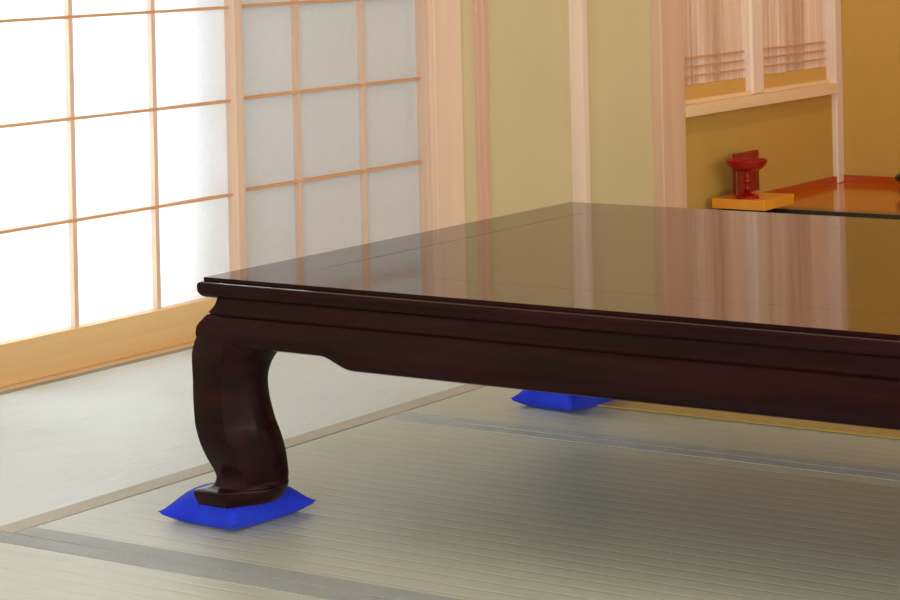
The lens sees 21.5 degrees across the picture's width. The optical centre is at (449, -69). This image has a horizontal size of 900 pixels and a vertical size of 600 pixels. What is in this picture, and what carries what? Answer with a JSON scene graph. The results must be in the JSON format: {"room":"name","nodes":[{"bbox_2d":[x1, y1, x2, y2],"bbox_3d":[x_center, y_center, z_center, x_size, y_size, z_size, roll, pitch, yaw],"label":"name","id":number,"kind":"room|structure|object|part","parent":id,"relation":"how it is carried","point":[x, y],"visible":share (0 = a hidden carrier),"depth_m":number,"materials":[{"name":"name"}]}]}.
{"room":"japanese tatami room","nodes":[
{"label":"japanese tatami room","id":0,"kind":"room"},
{"bbox_2d":[460,0,832,222],"bbox_3d":[-1.219,-0.304,3.962,0.160,2.500,8.390,-1,0,34],"label":"wall","id":1,"kind":"structure","parent":0,"point":[529,44],"depth_m":6.20,"materials":[{"name":"paint"}]},
{"bbox_2d":[0,341,193,391],"bbox_3d":[-0.871,0.864,4.353,0.134,0.050,2.960,-1,0,34],"label":"trim","id":2,"kind":"structure","parent":1,"relation":"attached to","point":[176,347],"depth_m":4.54,"materials":[{"name":"beige wood"}]},
{"bbox_2d":[0,0,246,386],"bbox_3d":[-0.668,-0.066,4.639,0.027,1.800,0.770,-1,0,34],"label":"screen","id":3,"kind":"object","parent":2,"relation":"on","point":[123,186],"visible":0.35,"depth_m":4.65,"materials":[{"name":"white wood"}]},
{"bbox_3d":[-0.649,0.795,4.639,0.027,0.078,0.718,-1,0,34],"label":"rail","id":4,"kind":"part","parent":3,"relation":"part of","materials":[{"name":"brown wood"}]},
{"bbox_2d":[242,0,432,267],"bbox_3d":[-0.279,-0.074,5.265,0.027,1.800,0.767,-1,0,34],"label":"screen","id":5,"kind":"object","parent":2,"relation":"on","point":[337,110],"visible":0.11,"depth_m":5.30,"materials":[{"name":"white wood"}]},
{"bbox_2d":[428,0,464,229],"bbox_3d":[-0.075,-0.353,5.645,0.140,2.450,0.113,-1,0,34],"label":"wooden pillar","id":6,"kind":"structure","parent":1,"relation":"attached to","point":[445,57],"depth_m":5.59,"materials":[{"name":"brown wood"}]},
{"bbox_2d":[472,0,490,220],"bbox_3d":[0.055,-0.356,5.731,0.040,2.450,0.046,-1,0,34],"label":"trim","id":7,"kind":"structure","parent":1,"relation":"attached to","point":[479,7],"depth_m":5.71,"materials":[{"name":"brown wood"}]},
{"bbox_2d":[569,0,590,202],"bbox_3d":[0.296,-0.361,6.097,0.086,2.450,0.030,-1,0,34],"label":"trim","id":8,"kind":"structure","parent":1,"relation":"attached to","point":[578,47],"depth_m":6.07,"materials":[{"name":"beige wood"}]},
{"bbox_2d":[650,0,686,207],"bbox_3d":[0.520,-0.366,6.522,0.180,2.450,0.131,-1,0,34],"label":"wooden pillar","id":9,"kind":"structure","parent":1,"relation":"attached to","point":[667,27],"depth_m":6.45,"materials":[{"name":"brown wood"}]},
{"bbox_2d":[683,0,751,104],"bbox_3d":[0.730,-0.134,6.737,0.033,1.224,0.453,-1,0,34],"label":"window","id":10,"kind":"structure","parent":1,"relation":"in","point":[716,32],"depth_m":6.77,"materials":[{"name":"wood"}]},
{"bbox_3d":[0.746,0.472,6.736,0.026,0.011,0.453,-1,0,34],"label":"rail","id":11,"kind":"part","parent":10,"relation":"part of","materials":[{"name":"beige wood"}]},
{"bbox_2d":[748,0,763,93],"bbox_3d":[0.873,-0.137,6.954,0.050,1.224,0.076,-1,0,34],"label":"trim","id":12,"kind":"structure","parent":1,"relation":"attached to","point":[755,8],"depth_m":6.93,"materials":[{"name":"beige wood"}]},
{"bbox_2d":[685,83,838,117],"bbox_3d":[0.900,0.491,6.952,0.073,0.032,0.985,-1,0,34],"label":"trim","id":13,"kind":"structure","parent":1,"relation":"attached to","point":[741,102],"depth_m":6.89,"materials":[{"name":"beige wood"}]},
{"bbox_2d":[762,0,829,92],"bbox_3d":[1.029,-0.140,7.178,0.033,1.224,0.492,-1,0,34],"label":"window","id":14,"kind":"structure","parent":1,"relation":"in","point":[795,32],"depth_m":7.19,"materials":[{"name":"wood"}]},
{"bbox_3d":[1.045,0.466,7.176,0.026,0.011,0.492,-1,0,34],"label":"rail","id":15,"kind":"part","parent":14,"relation":"part of","materials":[{"name":"beige wood"}]},
{"bbox_2d":[764,176,836,193],"bbox_3d":[1.015,0.773,7.085,0.015,0.022,0.716,-1,0,34],"label":"trim","id":16,"kind":"structure","parent":1,"relation":"attached to","point":[831,180],"depth_m":7.17,"materials":[{"name":"brown wood"}]},
{"bbox_2d":[827,0,844,182],"bbox_3d":[1.171,-0.412,7.378,0.055,2.386,0.049,-1,0,34],"label":"trim","id":17,"kind":"structure","parent":1,"relation":"attached to","point":[833,6],"depth_m":7.35,"materials":[{"name":"beige wood"}]},
{"bbox_2d":[773,206,899,219],"bbox_3d":[2.273,0.784,5.763,3.550,0.073,0.057,-1,0,34],"label":"trim","id":18,"kind":"structure","parent":1,"relation":"attached to","point":[788,210],"depth_m":6.55,"materials":[{"name":"black paint"}]},
{"bbox_2d":[841,0,899,176],"bbox_3d":[3.263,-0.401,6.047,5.190,2.500,0.100,-1,0,34],"label":"wall","id":19,"kind":"structure","parent":0,"point":[870,29],"depth_m":7.33,"materials":[{"name":"paint"}]},
{"bbox_2d":[786,182,899,211],"bbox_3d":[2.493,0.784,6.087,3.550,0.064,0.728,-1,0,34],"label":"shelf","id":20,"kind":"object","parent":19,"relation":"attached to","point":[843,195],"depth_m":6.96,"materials":[{"name":"brown wood"}]},
{"bbox_2d":[712,192,793,212],"bbox_3d":[0.853,0.772,6.656,0.165,0.058,0.185,-1,0,34],"label":"display stand","id":21,"kind":"object","parent":20,"relation":"on","point":[767,202],"visible":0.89,"depth_m":6.60,"materials":[{"name":"orange wood"}]},
{"bbox_2d":[732,150,758,194],"bbox_3d":[0.844,0.685,6.747,0.014,0.116,0.140,-1,0,34],"label":"panel","id":22,"kind":"object","parent":21,"relation":"on","point":[738,185],"visible":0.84,"depth_m":6.72,"materials":[{"name":"red wood"}]},
{"bbox_2d":[726,157,767,198],"bbox_3d":[0.830,0.690,6.611,0.118,0.107,0.118,-1,0,34],"label":"cup","id":23,"kind":"object","parent":21,"relation":"on","point":[746,165],"visible":1,"depth_m":6.59,"materials":[{"name":"red paint"}]},
{"bbox_3d":[0.830,0.692,6.611,0.028,0.064,0.028,-1,0,34],"label":"stem","id":24,"kind":"part","parent":23,"relation":"part of","materials":[{"name":"red paint"}]},
{"bbox_2d":[726,157,767,171],"bbox_3d":[0.829,0.653,6.611,0.118,0.035,0.118,-1,0,34],"label":"bowl","id":25,"kind":"object","parent":23,"relation":"on","point":[748,164],"depth_m":6.57,"materials":[{"name":"red paint"}]},
{"bbox_2d":[894,173,899,191],"bbox_3d":[1.374,0.744,7.058,0.094,0.064,0.094,-1,0,34],"label":"ornament","id":26,"kind":"object","parent":20,"relation":"on","point":[897,177],"visible":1,"depth_m":7.04,"materials":[{"name":"black paint"}]},
{"bbox_2d":[843,175,899,184],"bbox_3d":[2.694,0.737,6.383,3.550,0.022,0.012,-1,0,34],"label":"trim","id":27,"kind":"structure","parent":19,"relation":"attached to","point":[847,178],"depth_m":7.32,"materials":[{"name":"brown wood"}]},
{"bbox_3d":[0.858,0.887,2.568,5.500,0.070,8.590,-1,0,34],"label":"floor","id":28,"kind":"structure","parent":0,"visible":0},
{"bbox_2d":[0,531,393,599],"bbox_3d":[-0.732,0.861,2.814,1.823,0.051,0.908,-1,0,34],"label":"mat","id":29,"kind":"object","parent":28,"relation":"on","point":[31,568],"visible":1,"depth_m":3.02,"materials":[{"name":"beige wicker"}]},
{"bbox_2d":[0,346,485,532],"bbox_3d":[-0.407,0.854,4.243,0.753,0.051,1.818,-1,0,34],"label":"mat","id":30,"kind":"object","parent":28,"relation":"on","point":[70,445],"visible":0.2,"depth_m":4.02,"materials":[{"name":"beige wicker"}]},
{"bbox_2d":[13,415,899,599],"bbox_3d":[0.401,0.836,3.142,1.818,0.051,0.905,-1,0,34],"label":"mat","id":31,"kind":"object","parent":28,"relation":"on","point":[404,507],"visible":0.73,"depth_m":3.27,"materials":[{"name":"beige wicker"}]},
{"bbox_2d":[157,482,315,529],"bbox_3d":[-0.300,0.800,3.344,0.146,0.050,0.174,-1,0,38],"label":"cushion","id":32,"kind":"object","parent":31,"relation":"on","point":[186,508],"visible":0.52,"depth_m":3.30,"materials":[{"name":"blue fabric"}]},
{"bbox_2d":[192,202,899,508],"bbox_3d":[0.669,0.612,3.180,1.804,0.313,1.009,-1,0,34],"label":"table","id":33,"kind":"object","parent":32,"relation":"on","point":[781,315],"visible":1,"depth_m":3.13,"materials":[{"name":"paint"}]},
{"bbox_3d":[-0.278,0.661,3.286,0.118,0.256,0.118,-1,0,34],"label":"leg","id":34,"kind":"part","parent":33,"relation":"part of","materials":[{"name":"paint"}]},
{"bbox_2d":[394,386,899,474],"bbox_3d":[0.912,0.825,3.894,1.818,0.051,0.911,-1,0,34],"label":"mat","id":35,"kind":"object","parent":28,"relation":"on","point":[488,405],"visible":0.23,"depth_m":3.85,"materials":[{"name":"beige wicker"}]},
{"bbox_2d":[511,390,611,411],"bbox_3d":[0.214,0.788,4.099,0.136,0.050,0.187,-1,0,40],"label":"cushion","id":36,"kind":"object","parent":35,"relation":"on","point":[561,402],"visible":0.41,"depth_m":4.04,"materials":[{"name":"blue fabric"}]},
{"bbox_2d":[597,400,899,439],"bbox_3d":[0.886,0.799,3.678,1.500,0.004,0.080,-1,0,34],"label":"board","id":37,"kind":"object","parent":35,"relation":"on","point":[618,404],"visible":0.55,"depth_m":3.91,"materials":[{"name":"brown wood"}]}
]}

